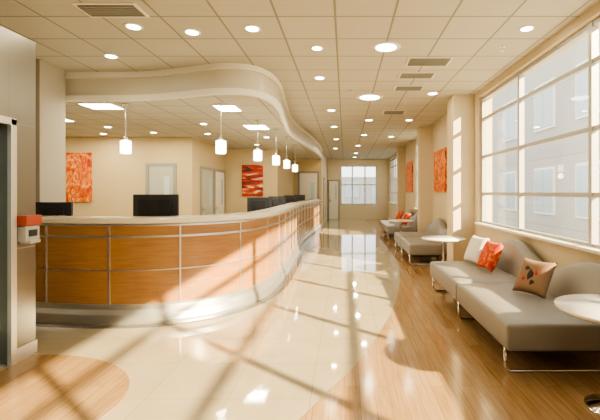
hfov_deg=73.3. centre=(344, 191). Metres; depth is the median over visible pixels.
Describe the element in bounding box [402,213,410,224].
throw pillow
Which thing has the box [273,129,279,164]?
pendant lamp
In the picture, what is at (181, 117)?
ceiling
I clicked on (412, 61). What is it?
ceiling vent
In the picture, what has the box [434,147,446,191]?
wall art
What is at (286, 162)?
pendant lamp
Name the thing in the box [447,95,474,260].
column
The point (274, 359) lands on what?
floor
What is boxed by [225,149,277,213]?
wall
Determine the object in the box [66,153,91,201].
wall art
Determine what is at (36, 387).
floor
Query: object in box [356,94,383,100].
recessed light
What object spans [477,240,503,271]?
throw pillow
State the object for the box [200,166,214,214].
door
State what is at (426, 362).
floor
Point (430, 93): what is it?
recessed light
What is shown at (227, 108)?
ceiling light panel
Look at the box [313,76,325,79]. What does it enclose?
recessed light
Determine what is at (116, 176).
wall
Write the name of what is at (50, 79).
column
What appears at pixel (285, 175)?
wall
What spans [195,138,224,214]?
wall
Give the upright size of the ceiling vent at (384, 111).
0.023 m
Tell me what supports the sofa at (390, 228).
on the floor at (426, 362)
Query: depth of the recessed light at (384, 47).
4.95 m
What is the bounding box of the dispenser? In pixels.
[17,215,41,243]
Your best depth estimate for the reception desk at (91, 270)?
4.67 m
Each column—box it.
[36,59,64,201]
[397,147,404,214]
[417,127,431,231]
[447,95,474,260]
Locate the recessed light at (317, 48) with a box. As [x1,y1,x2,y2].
[310,46,323,50]
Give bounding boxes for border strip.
[36,227,324,328]
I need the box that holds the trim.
[65,63,322,159]
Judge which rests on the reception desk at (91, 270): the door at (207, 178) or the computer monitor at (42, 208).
the computer monitor at (42, 208)
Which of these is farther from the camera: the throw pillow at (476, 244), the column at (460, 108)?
the column at (460, 108)
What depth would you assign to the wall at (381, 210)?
22.00 m
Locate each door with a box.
[145,163,176,193]
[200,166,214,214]
[215,169,225,213]
[298,171,318,199]
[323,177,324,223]
[328,180,339,218]
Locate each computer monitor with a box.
[36,202,72,215]
[133,194,178,215]
[247,197,268,211]
[268,196,284,207]
[284,195,296,203]
[297,195,304,200]
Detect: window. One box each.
[340,166,376,204]
[388,157,396,204]
[474,17,599,254]
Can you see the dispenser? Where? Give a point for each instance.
(28, 225)
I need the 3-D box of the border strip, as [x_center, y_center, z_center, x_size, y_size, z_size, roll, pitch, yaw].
[-1.392,1.498,10.204,3.865,0.002,13.022,0,0,20]
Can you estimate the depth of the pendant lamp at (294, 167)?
11.94 m
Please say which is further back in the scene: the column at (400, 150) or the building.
the building
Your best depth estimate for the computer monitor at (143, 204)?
4.97 m
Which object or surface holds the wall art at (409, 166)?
attached to the wall at (548, 252)
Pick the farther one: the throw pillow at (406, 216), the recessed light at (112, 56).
the throw pillow at (406, 216)
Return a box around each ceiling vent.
[71,3,149,17]
[382,110,405,113]
[393,85,424,90]
[398,72,436,77]
[405,57,453,65]
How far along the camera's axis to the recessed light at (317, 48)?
4.99 m
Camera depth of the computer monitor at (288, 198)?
11.58 m
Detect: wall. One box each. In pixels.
[0,26,36,368]
[65,137,194,215]
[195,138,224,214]
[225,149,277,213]
[278,150,292,195]
[293,152,321,224]
[322,152,326,225]
[327,159,388,218]
[389,1,599,266]
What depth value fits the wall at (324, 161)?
20.51 m
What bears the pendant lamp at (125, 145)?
hanging from the ceiling at (181, 117)
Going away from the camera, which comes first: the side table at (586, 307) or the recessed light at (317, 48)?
the side table at (586, 307)
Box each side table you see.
[388,219,412,245]
[421,235,465,260]
[554,294,599,415]
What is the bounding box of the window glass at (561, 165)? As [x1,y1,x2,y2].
[492,29,599,243]
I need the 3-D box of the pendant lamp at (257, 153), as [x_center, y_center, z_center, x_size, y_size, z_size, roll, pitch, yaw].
[-1.700,-1.004,7.800,0.160,0.789,0.160,0,0,0]
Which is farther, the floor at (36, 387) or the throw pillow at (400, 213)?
the throw pillow at (400, 213)
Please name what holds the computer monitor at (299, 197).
on the reception desk at (91, 270)
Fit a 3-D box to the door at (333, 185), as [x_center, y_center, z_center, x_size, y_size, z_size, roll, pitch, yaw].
[-0.620,0.409,21.965,0.660,2.178,0.068,0,0,0]
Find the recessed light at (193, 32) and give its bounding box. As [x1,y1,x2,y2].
[183,29,200,35]
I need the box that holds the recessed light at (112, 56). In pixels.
[103,54,118,58]
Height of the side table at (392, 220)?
0.696 m
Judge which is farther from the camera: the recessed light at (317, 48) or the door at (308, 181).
the door at (308, 181)
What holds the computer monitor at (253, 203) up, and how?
on the reception desk at (91, 270)
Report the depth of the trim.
5.96 m
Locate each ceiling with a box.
[0,0,599,158]
[65,69,320,158]
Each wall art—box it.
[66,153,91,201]
[242,165,262,195]
[406,161,412,191]
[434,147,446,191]
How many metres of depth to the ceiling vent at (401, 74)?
6.09 m
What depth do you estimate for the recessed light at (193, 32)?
4.49 m
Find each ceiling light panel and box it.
[76,103,124,108]
[211,105,243,111]
[242,125,270,129]
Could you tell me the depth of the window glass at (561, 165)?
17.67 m
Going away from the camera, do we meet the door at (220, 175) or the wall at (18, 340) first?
the wall at (18, 340)
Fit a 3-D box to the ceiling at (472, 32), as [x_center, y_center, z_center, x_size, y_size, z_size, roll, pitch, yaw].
[-3.275,-1.850,9.000,11.850,0.100,26.400,0,0,0]
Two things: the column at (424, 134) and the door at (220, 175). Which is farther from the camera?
the door at (220, 175)
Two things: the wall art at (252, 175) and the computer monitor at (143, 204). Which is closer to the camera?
the computer monitor at (143, 204)
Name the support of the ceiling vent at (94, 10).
in the ceiling at (472, 32)
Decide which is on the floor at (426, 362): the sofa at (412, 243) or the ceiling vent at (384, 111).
the sofa at (412, 243)
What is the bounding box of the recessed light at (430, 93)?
[427,92,438,94]
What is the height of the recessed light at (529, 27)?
0.010 m
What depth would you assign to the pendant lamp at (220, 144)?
6.29 m
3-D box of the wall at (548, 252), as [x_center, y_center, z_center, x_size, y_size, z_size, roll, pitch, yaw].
[2.525,-0.150,9.000,0.250,3.300,26.000,0,0,0]
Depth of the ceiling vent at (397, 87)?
6.84 m
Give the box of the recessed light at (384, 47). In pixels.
[371,42,400,52]
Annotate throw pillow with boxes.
[396,211,403,218]
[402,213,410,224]
[464,235,489,263]
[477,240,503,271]
[512,258,556,298]
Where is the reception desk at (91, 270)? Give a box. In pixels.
[36,199,321,324]
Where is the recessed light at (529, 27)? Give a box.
[518,25,534,31]
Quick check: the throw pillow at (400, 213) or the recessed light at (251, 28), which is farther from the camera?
the throw pillow at (400, 213)
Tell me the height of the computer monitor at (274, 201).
0.658 m
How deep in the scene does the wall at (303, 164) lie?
17.00 m
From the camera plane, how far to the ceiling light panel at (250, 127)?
8.58 m
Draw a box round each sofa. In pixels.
[380,210,416,240]
[394,218,446,264]
[430,238,599,371]
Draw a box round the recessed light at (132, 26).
[123,23,142,29]
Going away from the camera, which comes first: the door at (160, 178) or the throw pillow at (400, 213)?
the door at (160, 178)
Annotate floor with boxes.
[0,219,399,419]
[0,355,129,419]
[300,219,599,419]
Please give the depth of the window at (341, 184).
22.03 m
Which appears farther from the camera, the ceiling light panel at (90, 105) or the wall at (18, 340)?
the ceiling light panel at (90, 105)
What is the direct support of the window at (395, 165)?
in the wall at (548, 252)
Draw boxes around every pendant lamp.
[120,103,130,153]
[216,103,225,153]
[254,120,261,160]
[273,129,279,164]
[284,137,289,167]
[292,145,297,171]
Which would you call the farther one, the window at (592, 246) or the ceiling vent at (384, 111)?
the ceiling vent at (384, 111)
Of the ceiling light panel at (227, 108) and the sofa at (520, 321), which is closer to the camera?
the sofa at (520, 321)
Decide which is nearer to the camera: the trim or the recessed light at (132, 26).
the recessed light at (132, 26)
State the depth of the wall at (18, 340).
3.49 m
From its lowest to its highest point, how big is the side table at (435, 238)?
0.696 m
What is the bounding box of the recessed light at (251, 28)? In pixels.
[243,25,260,31]
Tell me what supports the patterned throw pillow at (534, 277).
on the sofa at (520, 321)

